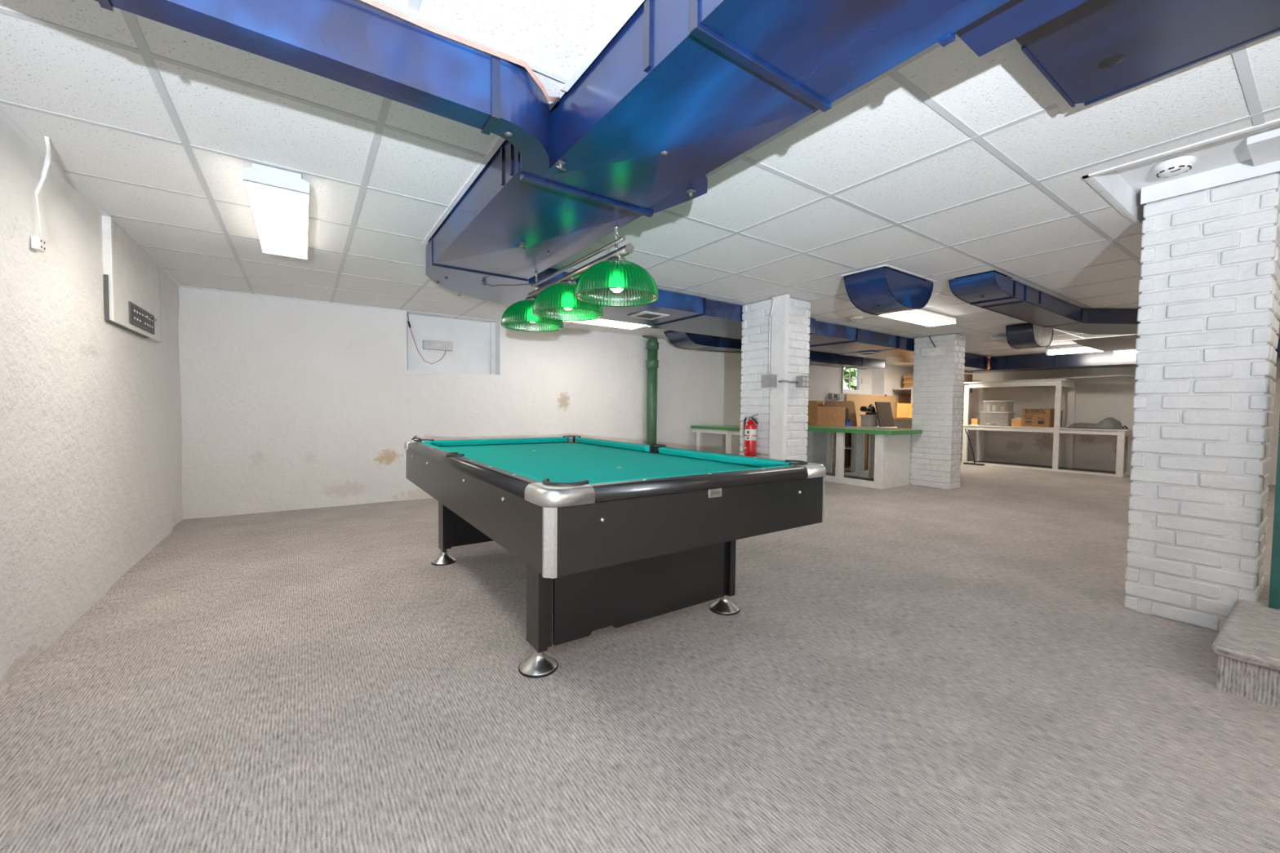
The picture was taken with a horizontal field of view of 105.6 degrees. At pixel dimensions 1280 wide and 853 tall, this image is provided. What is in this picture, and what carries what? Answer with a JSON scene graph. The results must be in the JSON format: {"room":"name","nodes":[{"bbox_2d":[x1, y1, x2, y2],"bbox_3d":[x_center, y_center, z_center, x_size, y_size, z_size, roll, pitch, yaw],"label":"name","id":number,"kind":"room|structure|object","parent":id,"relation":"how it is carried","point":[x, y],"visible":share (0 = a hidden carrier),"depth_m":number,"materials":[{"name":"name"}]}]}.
{"room":"basement game room","nodes":[
{"label":"basement game room","id":0,"kind":"room"},
{"bbox_2d":[0,118,183,693],"bbox_3d":[-1.709,-0.082,0.912,0.031,2.140,8.450,-1,3,-35],"label":"wall","id":1,"kind":"structure","parent":0,"point":[91,420],"depth_m":2.20,"materials":[{"name":"white paint"}]},
{"bbox_2d":[31,136,52,252],"bbox_3d":[-2.370,-0.917,1.939,0.200,0.410,0.058,1,2,23],"label":"wall outlet","id":2,"kind":"object","parent":1,"relation":"attached to","point":[37,243],"visible":1,"depth_m":1.95,"materials":[{"name":"white plastic"}]},
{"bbox_2d":[31,235,45,252],"bbox_3d":[-2.437,-0.738,1.968,0.023,0.050,0.062,-1,3,-35],"label":"outlet","id":3,"kind":"object","parent":2,"relation":"attached to","point":[37,243],"depth_m":1.95,"materials":[{"name":"white plastic"}]},
{"bbox_2d":[102,215,161,342],"bbox_3d":[-3.228,-0.883,3.122,0.080,0.568,1.146,-1,3,-35],"label":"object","id":4,"kind":"object","parent":1,"relation":"attached to","point":[131,277],"visible":0.94,"depth_m":2.94,"materials":[{"name":"white paint"}]},
{"bbox_2d":[128,301,157,334],"bbox_3d":[-3.235,-0.701,3.175,0.035,0.130,0.570,-1,3,-35],"label":"slotted vent","id":5,"kind":"object","parent":4,"relation":"attached to","point":[140,318],"depth_m":3.12,"materials":[{"name":"grey metal"}]},
{"bbox_2d":[0,0,1279,336],"bbox_3d":[0.355,-1.114,2.279,4.995,0.034,8.219,-1,3,-35],"label":"trim","id":6,"kind":"structure","parent":1,"relation":"attached to","point":[1013,46],"depth_m":1.73,"materials":[{"name":"white metal"}]},
{"bbox_2d":[178,287,914,519],"bbox_3d":[1.191,-0.301,7.754,12.806,2.140,0.128,-1,3,-34],"label":"wall","id":7,"kind":"structure","parent":0,"point":[287,404],"depth_m":5.03,"materials":[{"name":"white paint"}]},
{"bbox_2d":[407,312,453,364],"bbox_3d":[-2.371,-0.975,5.487,0.475,0.544,0.093,-1,3,-35],"label":"electrical box","id":8,"kind":"object","parent":7,"relation":"attached to","point":[445,346],"visible":1,"depth_m":5.49,"materials":[{"name":"grey plastic"}]},
{"bbox_2d":[403,311,502,376],"bbox_3d":[-2.144,-0.943,5.583,1.065,0.730,0.240,-1,3,-35],"label":"panel","id":9,"kind":"object","parent":7,"relation":"attached to","point":[477,346],"depth_m":5.68,"materials":[{"name":"white metal"}]},
{"bbox_2d":[827,367,844,399],"bbox_3d":[3.860,-0.923,9.505,0.432,0.790,0.098,-1,3,-35],"label":"electrical box","id":10,"kind":"object","parent":7,"relation":"attached to","point":[831,396],"visible":0.96,"depth_m":9.49,"materials":[{"name":"grey metal"}]},
{"bbox_2d":[842,367,885,395],"bbox_3d":[4.581,-1.032,10.296,1.580,0.755,0.390,-1,3,-35],"label":"window","id":11,"kind":"structure","parent":7,"relation":"in","point":[868,381],"depth_m":10.63,"materials":[{"name":"white paint"}]},
{"bbox_2d":[845,393,899,425],"bbox_3d":[4.978,-0.356,10.325,2.050,0.662,0.035,-1,3,-35],"label":"backboard","id":12,"kind":"object","parent":7,"relation":"attached to","point":[860,400],"visible":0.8,"depth_m":10.14,"materials":[{"name":"brown wood"}]},
{"bbox_2d":[0,459,1279,852],"bbox_3d":[3.494,0.944,4.473,13.185,0.100,8.700,-1,3,-35],"label":"floor","id":13,"kind":"structure","parent":0,"point":[912,668],"depth_m":1.66,"materials":[{"name":"grey carpet"}]},
{"bbox_2d":[404,435,826,678],"bbox_3d":[-0.404,0.506,2.795,1.368,0.816,2.430,-1,3,-35],"label":"pool table","id":14,"kind":"object","parent":13,"relation":"on","point":[624,533],"visible":1,"depth_m":1.97,"materials":[{"name":"black laminate"}]},
{"bbox_2d":[419,442,460,453],"bbox_3d":[-1.218,0.143,2.920,0.048,0.044,1.035,-1,3,-35],"label":"cushion","id":15,"kind":"object","parent":14,"relation":"on","point":[436,447],"depth_m":2.80,"materials":[{"name":"teal fabric"}]},
{"bbox_2d":[424,436,568,446],"bbox_3d":[-1.041,0.117,3.706,1.132,0.044,0.048,-1,3,-35],"label":"cushion","id":16,"kind":"object","parent":14,"relation":"on","point":[469,442],"depth_m":3.66,"materials":[{"name":"teal fabric"}]},
{"bbox_2d":[462,456,553,482],"bbox_3d":[-0.559,0.185,1.968,0.048,0.044,1.035,-1,3,-35],"label":"cushion","id":17,"kind":"object","parent":14,"relation":"on","point":[518,473],"depth_m":1.86,"materials":[{"name":"teal fabric"}]},
{"bbox_2d":[575,437,649,452],"bbox_3d":[-0.242,0.129,3.596,0.048,0.044,1.035,-1,3,-35],"label":"cushion","id":18,"kind":"object","parent":14,"relation":"on","point":[635,447],"depth_m":3.50,"materials":[{"name":"teal fabric"}]},
{"bbox_2d":[588,465,793,484],"bbox_3d":[0.240,0.198,1.858,1.132,0.044,0.048,-1,3,-35],"label":"cushion","id":19,"kind":"object","parent":14,"relation":"on","point":[773,467],"depth_m":1.78,"materials":[{"name":"teal fabric"}]},
{"bbox_2d":[657,447,792,467],"bbox_3d":[0.418,0.171,2.644,0.048,0.044,1.035,-1,3,-35],"label":"cushion","id":20,"kind":"object","parent":14,"relation":"on","point":[718,458],"depth_m":2.59,"materials":[{"name":"teal fabric"}]},
{"bbox_2d":[642,335,658,444],"bbox_3d":[0.138,-0.246,6.836,0.257,2.034,0.184,-1,3,-35],"label":"drain pipe","id":21,"kind":"object","parent":13,"relation":"on","point":[652,344],"visible":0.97,"depth_m":6.79,"materials":[{"name":"green metal"}]},
{"bbox_2d":[690,425,741,454],"bbox_3d":[1.484,0.391,7.082,0.745,0.772,1.425,-1,3,-35],"label":"counter","id":22,"kind":"object","parent":13,"relation":"on","point":[708,437],"depth_m":7.35,"materials":[{"name":"green laminate"}]},
{"bbox_2d":[690,425,741,431],"bbox_3d":[1.488,0.026,7.069,0.745,0.042,1.425,-1,3,-35],"label":"countertop","id":23,"kind":"structure","parent":22,"relation":"on","point":[732,428],"depth_m":7.10,"materials":[{"name":"green laminate"}]},
{"bbox_2d":[739,297,810,461],"bbox_3d":[1.286,-0.155,4.674,0.402,2.036,0.507,-1,3,-35],"label":"brick column","id":24,"kind":"structure","parent":13,"relation":"on","point":[755,399],"depth_m":4.53,"materials":[{"name":"white brick"}]},
{"bbox_2d":[743,413,758,456],"bbox_3d":[1.040,0.079,4.565,0.130,0.400,0.132,1,2,10],"label":"fire extinguisher","id":25,"kind":"object","parent":24,"relation":"attached to","point":[750,428],"visible":0.95,"depth_m":4.52,"materials":[{"name":"red metal"}]},
{"bbox_2d":[768,293,790,460],"bbox_3d":[1.243,-0.145,4.368,0.049,2.036,0.160,-1,3,-35],"label":"board","id":26,"kind":"object","parent":24,"relation":"attached to","point":[780,311],"visible":0.56,"depth_m":4.32,"materials":[{"name":"white paint"}]},
{"bbox_2d":[762,296,777,387],"bbox_3d":[1.173,-0.757,4.360,0.063,0.816,0.116,-1,3,-35],"label":"electrical box","id":27,"kind":"object","parent":26,"relation":"attached to","point":[769,380],"visible":1,"depth_m":4.36,"materials":[{"name":"grey metal"}]},
{"bbox_2d":[778,375,809,387],"bbox_3d":[1.392,-0.408,4.383,0.367,0.111,0.081,-1,3,-35],"label":"electrical box","id":28,"kind":"object","parent":24,"relation":"attached to","point":[802,381],"visible":1,"depth_m":4.42,"materials":[{"name":"grey metal"}]},
{"bbox_2d":[802,377,808,386],"bbox_3d":[1.512,-0.409,4.430,0.086,0.086,0.001,-1,3,-35],"label":"socket","id":29,"kind":"object","parent":28,"relation":"attached to","point":[805,380],"depth_m":4.43,"materials":[{"name":"grey plastic"}]},
{"bbox_2d":[832,431,868,471],"bbox_3d":[3.648,0.382,8.384,0.465,0.740,0.390,-1,3,-35],"label":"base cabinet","id":30,"kind":"object","parent":13,"relation":"on","point":[850,438],"visible":0.5,"depth_m":8.37,"materials":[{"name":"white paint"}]},
{"bbox_2d":[805,424,922,488],"bbox_3d":[3.120,0.399,7.328,1.135,0.772,1.945,-1,3,-35],"label":"counter","id":31,"kind":"object","parent":13,"relation":"on","point":[889,466],"depth_m":6.77,"materials":[{"name":"green laminate"}]},
{"bbox_2d":[806,424,922,435],"bbox_3d":[3.124,0.041,7.315,1.135,0.055,1.945,-1,3,-35],"label":"countertop","id":32,"kind":"structure","parent":31,"relation":"on","point":[851,429],"depth_m":6.72,"materials":[{"name":"green laminate"}]},
{"bbox_2d":[857,426,897,460],"bbox_3d":[3.959,0.365,9.239,2.380,0.718,0.600,-1,3,-35],"label":"work table","id":33,"kind":"object","parent":13,"relation":"on","point":[858,426],"visible":0.04,"depth_m":10.01,"materials":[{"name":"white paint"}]},
{"bbox_2d":[806,400,857,426],"bbox_3d":[3.652,-0.240,9.036,1.640,0.495,0.340,-1,3,-35],"label":"cardboard box","id":34,"kind":"object","parent":33,"relation":"on","point":[833,412],"visible":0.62,"depth_m":8.73,"materials":[{"name":"brown cardboard"}]},
{"bbox_2d":[844,418,851,426],"bbox_3d":[3.867,-0.065,9.046,0.180,0.150,0.040,-1,3,-35],"label":"plastic bag","id":35,"kind":"object","parent":33,"relation":"on","point":[847,423],"visible":0.71,"depth_m":9.02,"materials":[{"name":"blue plastic"}]},
{"bbox_2d":[859,414,877,426],"bbox_3d":[4.476,-0.115,9.491,0.310,0.231,0.220,-1,3,-35],"label":"storage box","id":36,"kind":"object","parent":33,"relation":"on","point":[867,420],"visible":0.89,"depth_m":9.41,"materials":[{"name":"grey plastic"}]},
{"bbox_2d":[860,404,876,414],"bbox_3d":[4.457,-0.334,9.468,0.437,0.207,0.120,-1,3,-35],"label":"power tool","id":37,"kind":"object","parent":36,"relation":"on","point":[870,410],"visible":0.98,"depth_m":9.44,"materials":[{"name":"black plastic"}]},
{"bbox_2d":[875,401,894,426],"bbox_3d":[4.762,-0.235,9.454,0.656,0.482,0.051,-1,3,-35],"label":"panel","id":38,"kind":"structure","parent":33,"relation":"on","point":[884,412],"depth_m":9.43,"materials":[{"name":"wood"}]},
{"bbox_2d":[893,403,913,458],"bbox_3d":[5.847,0.116,10.135,1.450,1.190,0.480,-1,3,-35],"label":"desk","id":39,"kind":"object","parent":13,"relation":"on","point":[903,411],"visible":0.23,"depth_m":9.98,"materials":[{"name":"orange wood"}]},
{"bbox_2d":[893,387,913,403],"bbox_3d":[6.085,-0.075,10.858,0.930,1.525,0.410,-1,3,-35],"label":"shelf unit","id":40,"kind":"object","parent":13,"relation":"on","point":[904,397],"visible":0.23,"depth_m":10.86,"materials":[{"name":"white paint"}]},
{"bbox_2d":[902,386,913,388],"bbox_3d":[6.179,-0.866,10.882,0.530,0.054,0.300,-1,3,-35],"label":"cardboard","id":41,"kind":"object","parent":40,"relation":"on","point":[904,387],"visible":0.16,"depth_m":10.78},
{"bbox_2d":[903,383,912,386],"bbox_3d":[6.204,-0.925,10.897,0.530,0.054,0.300,-1,3,-35],"label":"cardboard","id":42,"kind":"object","parent":41,"relation":"on","point":[904,384],"visible":0.27,"depth_m":10.79,"materials":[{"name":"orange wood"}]},
{"bbox_2d":[902,381,913,383],"bbox_3d":[6.180,-0.982,10.877,0.530,0.054,0.300,-1,3,-35],"label":"cardboard","id":43,"kind":"object","parent":42,"relation":"on","point":[904,382],"visible":0.27,"depth_m":10.76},
{"bbox_2d":[903,377,913,381],"bbox_3d":[6.205,-1.041,10.892,0.530,0.054,0.300,-1,3,-35],"label":"cardboard","id":44,"kind":"object","parent":43,"relation":"on","point":[904,380],"visible":0.27,"depth_m":10.79,"materials":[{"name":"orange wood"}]},
{"bbox_2d":[903,375,914,378],"bbox_3d":[6.181,-1.098,10.873,0.530,0.054,0.300,-1,3,-35],"label":"cardboard","id":45,"kind":"object","parent":44,"relation":"on","point":[906,376],"visible":0.27,"depth_m":10.77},
{"bbox_2d":[910,333,965,489],"bbox_3d":[4.049,-0.198,6.625,0.317,2.036,0.526,-1,3,-35],"label":"brick column","id":46,"kind":"structure","parent":13,"relation":"on","point":[938,384],"depth_m":6.48,"materials":[{"name":"white brick"}]},
{"bbox_2d":[920,336,947,356],"bbox_3d":[3.921,-1.078,6.473,0.057,0.274,0.315,-1,3,-35],"label":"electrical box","id":47,"kind":"object","parent":46,"relation":"attached to","point":[936,351],"visible":1,"depth_m":6.46,"materials":[{"name":"white plastic"}]},
{"bbox_2d":[960,373,972,462],"bbox_3d":[6.535,-0.174,10.057,0.400,1.790,0.410,-1,3,-35],"label":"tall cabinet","id":48,"kind":"object","parent":13,"relation":"on","point":[967,378],"visible":0.21,"depth_m":9.84,"materials":[{"name":"white wood"}]},
{"bbox_2d":[963,428,985,466],"bbox_3d":[6.489,0.397,9.442,0.091,0.694,0.370,-1,3,-35],"label":"broom","id":49,"kind":"object","parent":13,"relation":"on","point":[965,463],"visible":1,"depth_m":9.46,"materials":[{"name":"black plastic"}]},
{"bbox_2d":[961,378,1134,477],"bbox_3d":[7.433,-0.034,8.957,0.880,1.610,2.390,-1,3,-35],"label":"storage rack","id":50,"kind":"object","parent":13,"relation":"on","point":[1059,384],"visible":0.85,"depth_m":8.75,"materials":[{"name":"white paint"}]},
{"bbox_2d":[979,411,1016,413],"bbox_3d":[6.907,-0.149,9.397,0.360,0.265,0.488,-1,3,-35],"label":"bin","id":51,"kind":"object","parent":50,"relation":"on","point":[980,411],"visible":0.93,"depth_m":9.22,"materials":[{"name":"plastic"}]},
{"bbox_2d":[982,400,1013,401],"bbox_3d":[6.926,-0.389,9.400,0.360,0.211,0.388,-1,3,-35],"label":"bin","id":52,"kind":"object","parent":51,"relation":"on","point":[983,401],"visible":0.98,"depth_m":9.28,"materials":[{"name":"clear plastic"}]},
{"bbox_2d":[986,404,991,411],"bbox_3d":[6.800,-0.366,9.459,0.080,0.130,0.070,-1,3,-35],"label":"paper packet","id":53,"kind":"object","parent":52,"relation":"in","point":[988,406],"visible":1,"depth_m":9.43,"materials":[{"name":"beige paper"}]},
{"bbox_2d":[991,404,997,411],"bbox_3d":[6.851,-0.358,9.386,0.080,0.120,0.070,-1,3,-35],"label":"paper packet","id":54,"kind":"object","parent":52,"relation":"in","point":[994,407],"visible":1,"depth_m":9.36,"materials":[{"name":"beige paper"}]},
{"bbox_2d":[1000,406,1005,411],"bbox_3d":[6.931,-0.338,9.271,0.080,0.090,0.070,-1,3,-35],"label":"yarn ball","id":55,"kind":"object","parent":52,"relation":"in","point":[1002,408],"visible":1,"depth_m":9.24,"materials":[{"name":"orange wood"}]},
{"bbox_2d":[1011,417,1022,426],"bbox_3d":[7.066,-0.086,9.081,0.170,0.164,0.165,-1,3,-35],"label":"gift box","id":56,"kind":"object","parent":50,"relation":"on","point":[1015,421],"visible":0.64,"depth_m":9.03,"materials":[{"name":"orange cardboard"}]},
{"bbox_2d":[1013,413,1022,417],"bbox_3d":[7.191,-0.123,9.181,0.120,0.234,0.180,-1,3,-35],"label":"box","id":57,"kind":"object","parent":50,"relation":"on","point":[1015,415],"visible":0.21,"depth_m":9.16,"materials":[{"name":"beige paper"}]},
{"bbox_2d":[964,378,1081,384],"bbox_3d":[7.216,-0.842,9.252,0.880,0.022,1.600,-1,3,-35],"label":"shelf","id":58,"kind":"object","parent":50,"relation":"attached to","point":[1058,380],"depth_m":8.82,"materials":[{"name":"white paint"}]},
{"bbox_2d":[1021,408,1054,427],"bbox_3d":[7.296,-0.162,8.877,0.393,0.337,0.405,-1,3,-35],"label":"box","id":59,"kind":"object","parent":50,"relation":"on","point":[1031,417],"visible":1,"depth_m":8.74,"materials":[{"name":"brown cardboard"}]},
{"bbox_2d":[962,424,1132,431],"bbox_3d":[7.440,0.016,8.952,0.855,0.020,2.370,-1,3,-35],"label":"shelf","id":60,"kind":"object","parent":50,"relation":"attached to","point":[1056,428],"depth_m":8.73,"materials":[{"name":"white paint"}]},
{"bbox_2d":[1060,410,1062,426],"bbox_3d":[7.588,-0.146,9.047,0.220,0.299,0.370,-1,3,-35],"label":"carton","id":61,"kind":"object","parent":50,"relation":"on","point":[1061,411],"visible":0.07,"depth_m":8.93,"materials":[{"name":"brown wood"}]},
{"bbox_2d":[1019,374,1134,380],"bbox_3d":[7.508,-0.843,8.638,0.500,0.012,1.900,0,2,-18],"label":"sheet","id":62,"kind":"object","parent":50,"relation":"on","point":[1117,375],"visible":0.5,"depth_m":8.11,"materials":[{"name":"grey plastic"}]},
{"bbox_2d":[1066,417,1128,429],"bbox_3d":[7.808,-0.063,8.309,0.620,0.192,0.700,-1,3,-35],"label":"tarp","id":63,"kind":"object","parent":50,"relation":"on","point":[1113,423],"visible":0.95,"depth_m":8.10,"materials":[{"name":"grey fabric"}]},
{"bbox_3d":[6.640,-0.034,9.610,0.140,0.013,0.145,-1,3,-35],"label":"paper tray","id":64,"kind":"object","parent":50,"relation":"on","visible":0},
{"bbox_2d":[971,418,980,424],"bbox_3d":[6.639,-0.099,9.609,0.120,0.114,0.110,-1,3,-35],"label":"carton","id":65,"kind":"object","parent":64,"relation":"on","point":[974,421],"visible":1,"depth_m":9.57,"materials":[{"name":"orange cardboard"}]},
{"bbox_2d":[973,460,1125,474],"bbox_3d":[7.466,0.762,9.015,0.820,0.008,2.250,-1,3,-35],"label":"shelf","id":66,"kind":"object","parent":13,"relation":"on","point":[980,461],"visible":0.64,"depth_m":9.04,"materials":[{"name":"white wood"}]},
{"bbox_2d":[1124,173,1279,631],"bbox_3d":[2.844,-0.082,2.457,0.446,2.085,0.430,-1,3,-35],"label":"brick column","id":67,"kind":"structure","parent":13,"relation":"on","point":[1208,328],"depth_m":2.31,"materials":[{"name":"white brick"}]},
{"bbox_2d":[1211,573,1279,708],"bbox_3d":[3.116,0.905,1.619,1.455,0.178,1.445,-1,3,-35],"label":"stair step","id":68,"kind":"structure","parent":13,"relation":"on","point":[1247,644],"depth_m":1.78,"materials":[{"name":"grey carpet"}]},
{"bbox_2d":[1268,417,1279,609],"bbox_3d":[3.020,0.280,1.773,0.043,1.056,0.852,-1,3,-35],"label":"post","id":69,"kind":"object","parent":68,"relation":"on","point":[1274,585],"visible":1,"depth_m":2.11,"materials":[{"name":"teal paint"}]},
{"bbox_2d":[0,0,1279,367],"bbox_3d":[3.437,-1.163,4.511,12.625,0.024,8.420,-1,3,-35],"label":"ceiling","id":70,"kind":"structure","parent":0,"point":[952,162],"depth_m":2.05,"materials":[{"name":"tile"}]},
{"bbox_2d":[242,162,309,260],"bbox_3d":[-1.909,-1.096,2.592,0.230,0.076,1.210,-1,3,-35],"label":"ceiling light","id":71,"kind":"object","parent":70,"relation":"attached to","point":[278,198],"visible":1,"depth_m":2.34,"materials":[{"name":"white plastic"}]},
{"bbox_2d":[94,0,500,134],"bbox_3d":[-0.933,-0.970,0.578,0.823,0.234,1.932,1,2,8],"label":"air duct","id":72,"kind":"object","parent":70,"relation":"attached to","point":[358,44],"visible":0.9,"depth_m":1.21,"materials":[{"name":"blue metal"}]},
{"bbox_2d":[359,0,559,102],"bbox_3d":[-0.723,-1.047,1.118,1.316,0.037,0.074,-1,3,-43],"label":"ceiling light","id":73,"kind":"object","parent":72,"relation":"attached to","point":[375,3],"visible":1,"depth_m":1.33,"materials":[{"name":"white plastic"}]},
{"bbox_2d":[564,319,648,329],"bbox_3d":[-0.494,-1.181,5.316,1.230,0.076,0.340,-1,3,-35],"label":"ceiling light","id":74,"kind":"object","parent":70,"relation":"attached to","point":[597,322],"visible":0.29,"depth_m":5.43,"materials":[{"name":"white plastic"}]},
{"bbox_2d":[663,330,742,353],"bbox_3d":[1.242,-1.152,6.789,2.005,0.190,0.391,-1,3,-35],"label":"air duct","id":75,"kind":"object","parent":70,"relation":"attached to","point":[678,339],"visible":0.65,"depth_m":6.38,"materials":[{"name":"blue metal"}]},
{"bbox_2d":[425,0,1010,305],"bbox_3d":[0.292,-0.977,1.184,0.994,0.238,6.496,-1,2,-31],"label":"air duct","id":76,"kind":"object","parent":70,"relation":"attached to","point":[683,89],"visible":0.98,"depth_m":1.43,"materials":[{"name":"blue metal"}]},
{"bbox_2d":[483,226,658,332],"bbox_3d":[-0.445,-0.800,2.794,0.434,0.337,1.582,-1,3,-35],"label":"light","id":77,"kind":"object","parent":76,"relation":"hanging from","point":[610,280],"visible":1,"depth_m":2.52,"materials":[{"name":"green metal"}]},
{"bbox_2d":[937,0,1088,57],"bbox_3d":[1.040,-0.942,0.740,0.195,0.181,1.000,-1,3,-35],"label":"air duct","id":78,"kind":"object","parent":76,"relation":"attached to","point":[1014,19],"visible":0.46,"depth_m":1.09,"materials":[{"name":"blue metal"}]},
{"bbox_2d":[563,271,915,362],"bbox_3d":[2.019,-1.119,6.011,7.008,0.193,0.985,-1,3,-35],"label":"air duct","id":79,"kind":"object","parent":70,"relation":"attached to","point":[672,311],"visible":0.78,"depth_m":5.09,"materials":[{"name":"blue metal"}]},
{"bbox_2d":[626,311,669,319],"bbox_3d":[0.076,-1.023,4.488,0.280,0.012,0.280,-1,3,-35],"label":"register","id":80,"kind":"object","parent":79,"relation":"attached to","point":[651,315],"depth_m":4.44,"materials":[{"name":"white paint"}]},
{"bbox_2d":[853,351,882,355],"bbox_3d":[3.284,-1.051,7.004,0.280,0.012,0.280,-1,3,-35],"label":"register","id":81,"kind":"object","parent":79,"relation":"attached to","point":[854,353],"depth_m":6.98,"materials":[{"name":"white paint"}]},
{"bbox_2d":[808,350,885,369],"bbox_3d":[3.391,-1.154,8.297,2.356,0.249,0.361,-1,3,-35],"label":"air duct","id":82,"kind":"object","parent":70,"relation":"attached to","point":[816,358],"visible":0.45,"depth_m":8.16,"materials":[{"name":"blue metal"}]},
{"bbox_2d":[849,315,862,321],"bbox_3d":[2.335,-1.164,5.245,0.136,0.048,0.136,-1,3,-35],"label":"smoke detector","id":83,"kind":"object","parent":70,"relation":"attached to","point":[856,317],"visible":1,"depth_m":5.20,"materials":[{"name":"white plastic"}]},
{"bbox_2d":[843,266,933,315],"bbox_3d":[1.923,-1.014,3.755,0.724,0.240,0.317,-1,3,-35],"label":"air duct","id":84,"kind":"object","parent":70,"relation":"hanging from","point":[880,291],"visible":1,"depth_m":3.62,"materials":[{"name":"blue metal"}]},
{"bbox_2d":[878,308,956,327],"bbox_3d":[2.793,-1.132,4.937,1.240,0.076,0.270,-1,3,-35],"label":"ceiling light","id":85,"kind":"object","parent":70,"relation":"attached to","point":[922,317],"visible":0.61,"depth_m":4.94,"materials":[{"name":"white plastic"}]},
{"bbox_2d":[986,355,991,371],"bbox_3d":[6.271,-1.129,8.749,0.070,0.270,0.070,-1,3,-35],"label":"copper pipe","id":86,"kind":"object","parent":70,"relation":"hanging from","point":[988,366],"visible":1,"depth_m":8.73,"materials":[{"name":"brown metal"}]},
{"bbox_2d":[989,333,1008,344],"bbox_3d":[5.140,-1.168,6.605,1.200,0.076,0.240,-1,3,-35],"label":"ceiling light","id":87,"kind":"object","parent":70,"relation":"attached to","point":[1002,338],"visible":0.3,"depth_m":6.32,"materials":[{"name":"white plastic"}]},
{"bbox_2d":[992,338,1008,344],"bbox_3d":[5.140,-1.156,6.606,1.158,0.048,0.234,-1,3,-35],"label":"diffuser","id":88,"kind":"object","parent":87,"relation":"attached to","point":[1002,340],"depth_m":6.40,"materials":[{"name":"white plastic"}]},
{"bbox_2d":[1005,323,1053,349],"bbox_3d":[4.633,-1.057,5.777,0.686,0.245,0.261,-1,3,-35],"label":"air duct","id":89,"kind":"object","parent":70,"relation":"attached to","point":[1025,335],"visible":0.93,"depth_m":5.64,"materials":[{"name":"blue metal"}]},
{"bbox_2d":[948,271,1140,334],"bbox_3d":[4.254,-1.068,4.605,4.113,0.145,0.955,0,2,-19],"label":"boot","id":90,"kind":"object","parent":70,"relation":"attached to","point":[993,291],"visible":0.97,"depth_m":4.21,"materials":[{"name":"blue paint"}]},
{"bbox_2d":[1071,334,1139,351],"bbox_3d":[5.896,-1.007,5.870,1.404,0.035,0.711,-1,3,-35],"label":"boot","id":91,"kind":"object","parent":90,"relation":"attached to","point":[1121,342],"visible":0.49,"depth_m":5.80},
{"bbox_2d":[1045,344,1103,355],"bbox_3d":[6.637,-1.137,6.938,0.100,0.126,1.320,-1,3,-35],"label":"ceiling light","id":92,"kind":"object","parent":70,"relation":"attached to","point":[1070,348],"visible":0.38,"depth_m":7.24,"materials":[{"name":"white paint"}]},
{"bbox_2d":[963,338,1279,373],"bbox_3d":[7.081,-1.057,7.055,2.300,0.286,4.800,-1,3,-35],"label":"air duct","id":93,"kind":"object","parent":70,"relation":"attached to","point":[974,363],"visible":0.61,"depth_m":8.21,"materials":[{"name":"blue metal"}]},
{"bbox_2d":[1015,0,1279,107],"bbox_3d":[1.404,-1.043,0.974,0.669,0.096,0.976,-1,3,-35],"label":"air duct","id":94,"kind":"object","parent":70,"relation":"attached to","point":[1095,51],"visible":0.97,"depth_m":1.27,"materials":[{"name":"blue metal"}]},
{"bbox_2d":[1090,122,1279,230],"bbox_3d":[2.782,-1.133,1.896,1.180,0.146,1.308,-1,3,-35],"label":"ceiling beam","id":95,"kind":"structure","parent":70,"relation":"attached to","point":[1254,153],"depth_m":2.23,"materials":[{"name":"white paint"}]},
{"bbox_2d":[1152,155,1196,177],"bbox_3d":[2.429,-1.175,2.211,0.136,0.048,0.136,-1,3,-35],"label":"smoke detector","id":96,"kind":"object","parent":95,"relation":"attached to","point":[1174,166],"visible":1,"depth_m":2.18,"materials":[{"name":"white plastic"}]},
{"bbox_2d":[429,235,1007,280],"bbox_3d":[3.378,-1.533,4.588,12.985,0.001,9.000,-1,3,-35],"label":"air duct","id":97,"kind":"structure","parent":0,"point":[432,236],"depth_m":4.91,"materials":[{"name":"blue metal"}]},
{"bbox_2d":[964,360,1279,484],"bbox_3d":[8.635,-0.234,8.077,0.013,2.140,8.450,-1,3,-35],"label":"wall","id":98,"kind":"structure","parent":0,"point":[1097,400],"depth_m":8.80,"materials":[{"name":"white paint"}]},
{"bbox_2d":[984,386,1128,462],"bbox_3d":[7.806,-0.065,9.221,0.025,1.380,2.140,-1,3,-35],"label":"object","id":99,"kind":"structure","parent":98,"relation":"attached to","point":[1037,445],"depth_m":9.48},
{"label":"outside","id":100,"kind":"structure","parent":0,"visible":0},
{"bbox_3d":[3.322,-0.751,14.507,8.000,0.050,7.900,-1,3,-35],"label":"floor","id":101,"kind":"structure","parent":100,"visible":0},
{"bbox_2d":[843,368,857,390],"bbox_3d":[4.731,-1.123,13.055,4.646,1.462,1.275,-1,3,-35],"label":"bush","id":102,"kind":"object","parent":101,"relation":"on","point":[853,375],"visible":0.08,"depth_m":13.77,"materials":[{"name":"green plant"}]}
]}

